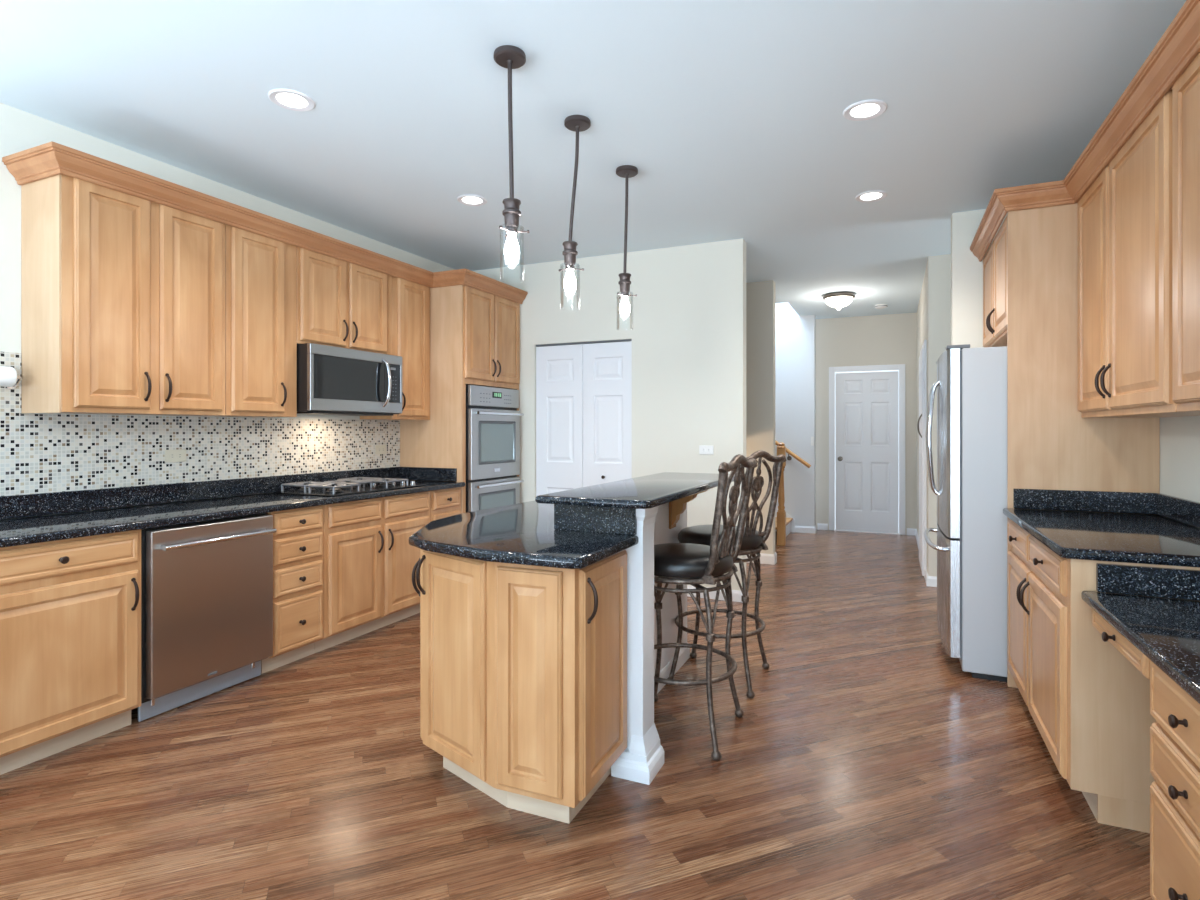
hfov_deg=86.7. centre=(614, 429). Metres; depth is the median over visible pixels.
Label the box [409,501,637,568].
countertop
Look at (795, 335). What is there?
wall
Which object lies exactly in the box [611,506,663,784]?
island post
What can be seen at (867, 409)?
door
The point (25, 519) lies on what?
countertop
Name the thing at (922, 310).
wall
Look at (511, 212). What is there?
socket
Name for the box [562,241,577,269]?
socket
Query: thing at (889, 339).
wall
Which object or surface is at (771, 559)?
baseboard
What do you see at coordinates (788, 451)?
handrail
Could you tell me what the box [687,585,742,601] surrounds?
baseboard
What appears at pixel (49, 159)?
crown molding
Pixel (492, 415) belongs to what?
double wall oven
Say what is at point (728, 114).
ceiling
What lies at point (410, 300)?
upper cabinet
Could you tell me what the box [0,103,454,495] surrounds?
wall
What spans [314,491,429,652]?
base cabinet
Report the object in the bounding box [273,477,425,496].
gas cooktop
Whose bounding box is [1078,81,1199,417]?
upper cabinet
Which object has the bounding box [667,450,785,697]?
bar stool
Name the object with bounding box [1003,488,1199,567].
countertop
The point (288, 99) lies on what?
recessed light
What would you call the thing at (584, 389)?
door
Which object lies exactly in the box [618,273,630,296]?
socket
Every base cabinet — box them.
[0,529,140,774]
[261,505,323,673]
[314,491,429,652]
[412,549,626,823]
[430,487,460,521]
[1007,519,1199,832]
[1092,609,1199,899]
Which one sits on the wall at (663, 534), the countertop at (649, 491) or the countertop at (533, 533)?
the countertop at (649, 491)
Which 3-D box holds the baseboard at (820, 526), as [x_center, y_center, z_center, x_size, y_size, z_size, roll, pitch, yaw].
[2.730,1.268,8.337,0.130,0.084,0.014,0,0,24]
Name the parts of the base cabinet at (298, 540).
drawer, drawer, drawer, drawer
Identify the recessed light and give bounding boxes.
[268,89,314,110]
[457,195,486,205]
[843,100,886,120]
[855,190,886,201]
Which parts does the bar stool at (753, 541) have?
leg, leg, leg, leg, frame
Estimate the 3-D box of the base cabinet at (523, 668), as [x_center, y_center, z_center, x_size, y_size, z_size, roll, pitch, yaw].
[-0.209,0.873,2.926,0.966,0.876,1.604,0,0,24]
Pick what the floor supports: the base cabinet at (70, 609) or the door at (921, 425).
the base cabinet at (70, 609)
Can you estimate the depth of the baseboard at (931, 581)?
5.32 m
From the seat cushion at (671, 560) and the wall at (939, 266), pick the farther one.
the wall at (939, 266)
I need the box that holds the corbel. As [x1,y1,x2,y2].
[669,490,706,528]
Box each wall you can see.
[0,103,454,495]
[474,238,745,590]
[654,502,689,693]
[746,280,774,553]
[775,302,815,526]
[816,313,916,534]
[917,261,927,571]
[928,254,950,576]
[951,209,1006,347]
[1160,416,1199,501]
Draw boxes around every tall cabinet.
[400,285,519,512]
[983,199,1159,687]
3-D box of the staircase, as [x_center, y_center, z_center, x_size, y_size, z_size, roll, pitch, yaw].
[1.509,0.746,8.020,1.375,1.130,0.886,0,0,24]
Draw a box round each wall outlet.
[165,449,185,462]
[375,445,385,454]
[699,445,713,454]
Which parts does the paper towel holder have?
holder arm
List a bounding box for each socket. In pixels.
[502,198,520,234]
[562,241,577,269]
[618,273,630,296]
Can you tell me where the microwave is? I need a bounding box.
[297,343,401,415]
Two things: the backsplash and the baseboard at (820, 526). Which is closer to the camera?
the backsplash
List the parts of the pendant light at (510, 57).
rod, bulb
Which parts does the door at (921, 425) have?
handle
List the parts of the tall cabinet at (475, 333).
panel, door, frame, handle, door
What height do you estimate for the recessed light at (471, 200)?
0.006 m
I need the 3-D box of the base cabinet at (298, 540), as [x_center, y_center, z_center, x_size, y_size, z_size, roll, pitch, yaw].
[-2.008,0.873,3.653,0.645,0.876,0.341,0,0,24]
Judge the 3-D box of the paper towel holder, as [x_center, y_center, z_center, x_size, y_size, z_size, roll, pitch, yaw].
[-2.725,-0.231,2.686,0.119,0.094,0.365,0,0,24]
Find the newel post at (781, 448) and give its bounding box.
[776,442,785,545]
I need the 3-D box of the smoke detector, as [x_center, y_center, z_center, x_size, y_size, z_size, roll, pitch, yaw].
[3.110,-1.440,7.415,0.141,0.038,0.141,0,0,24]
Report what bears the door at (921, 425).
in the wall at (922, 310)
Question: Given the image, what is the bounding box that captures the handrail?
[775,440,810,467]
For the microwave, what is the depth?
4.11 m
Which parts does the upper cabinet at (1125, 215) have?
door, handle, handle, door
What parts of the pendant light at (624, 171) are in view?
bulb, rod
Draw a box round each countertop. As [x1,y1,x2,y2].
[0,467,464,547]
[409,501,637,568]
[535,472,734,508]
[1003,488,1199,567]
[1081,563,1199,703]
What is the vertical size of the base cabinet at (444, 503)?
0.876 m
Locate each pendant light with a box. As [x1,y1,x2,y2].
[494,45,528,262]
[559,115,590,293]
[616,165,637,317]
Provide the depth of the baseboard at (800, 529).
8.09 m
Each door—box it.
[536,339,631,496]
[829,364,904,534]
[917,340,926,577]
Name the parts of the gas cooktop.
burner, burner, burner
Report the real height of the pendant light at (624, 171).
0.896 m
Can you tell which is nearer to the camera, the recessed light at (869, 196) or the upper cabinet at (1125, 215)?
the upper cabinet at (1125, 215)
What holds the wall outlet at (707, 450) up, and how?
attached to the wall at (685, 323)
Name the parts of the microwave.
handle, control panel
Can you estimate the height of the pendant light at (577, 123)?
0.886 m
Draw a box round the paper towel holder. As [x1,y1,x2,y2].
[0,366,20,388]
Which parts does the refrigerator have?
handle, handle, handle, door, freezer drawer, door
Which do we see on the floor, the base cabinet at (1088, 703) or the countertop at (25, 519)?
the base cabinet at (1088, 703)
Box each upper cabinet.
[21,174,224,415]
[214,224,296,416]
[297,247,391,354]
[360,276,429,419]
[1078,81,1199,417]
[1172,52,1199,411]
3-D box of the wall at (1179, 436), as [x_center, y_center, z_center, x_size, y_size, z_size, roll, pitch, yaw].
[1.008,-0.074,-0.740,0.120,2.770,10.450,0,0,24]
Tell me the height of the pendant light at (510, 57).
0.876 m
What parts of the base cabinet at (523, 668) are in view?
handle, handle, door, door, door, handle, door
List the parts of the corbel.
plate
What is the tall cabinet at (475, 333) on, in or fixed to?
on the floor
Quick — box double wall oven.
[466,385,523,511]
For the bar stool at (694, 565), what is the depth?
2.64 m
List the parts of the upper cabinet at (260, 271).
door, handle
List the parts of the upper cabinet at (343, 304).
door, handle, handle, door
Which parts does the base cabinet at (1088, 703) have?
knob, drawer, door, handle, handle, knob, drawer, door, panel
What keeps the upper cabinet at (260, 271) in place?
attached to the wall at (20, 130)
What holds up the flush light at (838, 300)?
attached to the ceiling
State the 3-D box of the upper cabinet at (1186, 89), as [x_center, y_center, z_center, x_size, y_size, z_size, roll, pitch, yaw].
[1.725,-0.605,1.508,0.362,1.092,1.137,0,0,24]
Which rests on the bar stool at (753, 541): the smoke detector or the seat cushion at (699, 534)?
the seat cushion at (699, 534)
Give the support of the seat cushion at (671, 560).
on the bar stool at (694, 565)
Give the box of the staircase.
[775,505,794,535]
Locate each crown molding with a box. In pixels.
[2,141,527,303]
[970,0,1199,261]
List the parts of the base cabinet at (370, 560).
false drawer, door, handle, handle, false drawer, door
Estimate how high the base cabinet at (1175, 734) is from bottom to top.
0.735 m
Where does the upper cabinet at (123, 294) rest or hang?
attached to the wall at (20, 130)
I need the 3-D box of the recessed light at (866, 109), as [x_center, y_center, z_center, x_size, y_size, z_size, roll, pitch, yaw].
[1.143,-1.455,2.900,0.188,0.006,0.188,0,0,24]
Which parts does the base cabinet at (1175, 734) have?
knob, drawer, drawer, drawer, drawer, knob, knob, knob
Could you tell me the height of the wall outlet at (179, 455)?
0.070 m
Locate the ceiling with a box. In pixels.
[0,0,1185,318]
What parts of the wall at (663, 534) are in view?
baseboard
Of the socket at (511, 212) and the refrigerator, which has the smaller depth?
the socket at (511, 212)
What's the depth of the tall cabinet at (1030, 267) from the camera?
3.18 m
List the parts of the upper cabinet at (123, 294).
panel, door, handle, handle, door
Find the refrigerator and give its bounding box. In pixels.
[924,344,1006,681]
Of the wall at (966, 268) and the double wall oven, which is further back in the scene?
the double wall oven
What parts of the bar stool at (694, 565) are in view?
leg, leg, leg, frame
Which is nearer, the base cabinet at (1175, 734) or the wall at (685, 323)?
the base cabinet at (1175, 734)
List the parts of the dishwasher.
toe panel, handle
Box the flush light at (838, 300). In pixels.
[823,292,854,309]
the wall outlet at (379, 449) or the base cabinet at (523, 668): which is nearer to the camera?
the base cabinet at (523, 668)
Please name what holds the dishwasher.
on the floor
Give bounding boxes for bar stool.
[654,454,757,760]
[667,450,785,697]
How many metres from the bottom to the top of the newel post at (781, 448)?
1.170 m
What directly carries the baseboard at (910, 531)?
attached to the wall at (889, 339)
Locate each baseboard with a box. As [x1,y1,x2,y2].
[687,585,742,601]
[746,552,776,564]
[795,526,816,533]
[817,523,827,529]
[907,528,915,535]
[915,529,918,549]
[925,569,936,586]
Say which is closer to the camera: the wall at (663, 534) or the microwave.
the wall at (663, 534)
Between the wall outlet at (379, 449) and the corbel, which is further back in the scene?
the wall outlet at (379, 449)
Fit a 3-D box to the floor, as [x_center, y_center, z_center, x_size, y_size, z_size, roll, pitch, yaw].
[0.144,1.361,1.705,6.500,0.100,14.440,0,0,24]
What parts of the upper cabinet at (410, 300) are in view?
handle, door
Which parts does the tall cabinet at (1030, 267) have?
handle, door, handle, door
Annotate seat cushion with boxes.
[654,543,732,578]
[678,524,761,550]
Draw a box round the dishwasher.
[138,513,276,721]
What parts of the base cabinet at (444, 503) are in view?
drawer, door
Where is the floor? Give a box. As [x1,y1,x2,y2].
[0,530,1151,899]
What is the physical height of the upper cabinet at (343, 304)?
0.620 m
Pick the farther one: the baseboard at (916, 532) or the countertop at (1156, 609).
the baseboard at (916, 532)
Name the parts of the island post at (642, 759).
molding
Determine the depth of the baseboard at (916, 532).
7.37 m
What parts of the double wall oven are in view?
control panel, oven door, oven door, handle, handle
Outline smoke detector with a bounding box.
[875,304,886,308]
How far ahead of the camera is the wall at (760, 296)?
6.25 m
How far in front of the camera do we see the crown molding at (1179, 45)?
2.45 m
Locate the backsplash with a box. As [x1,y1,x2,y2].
[0,351,399,495]
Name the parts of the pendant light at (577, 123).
bulb, rod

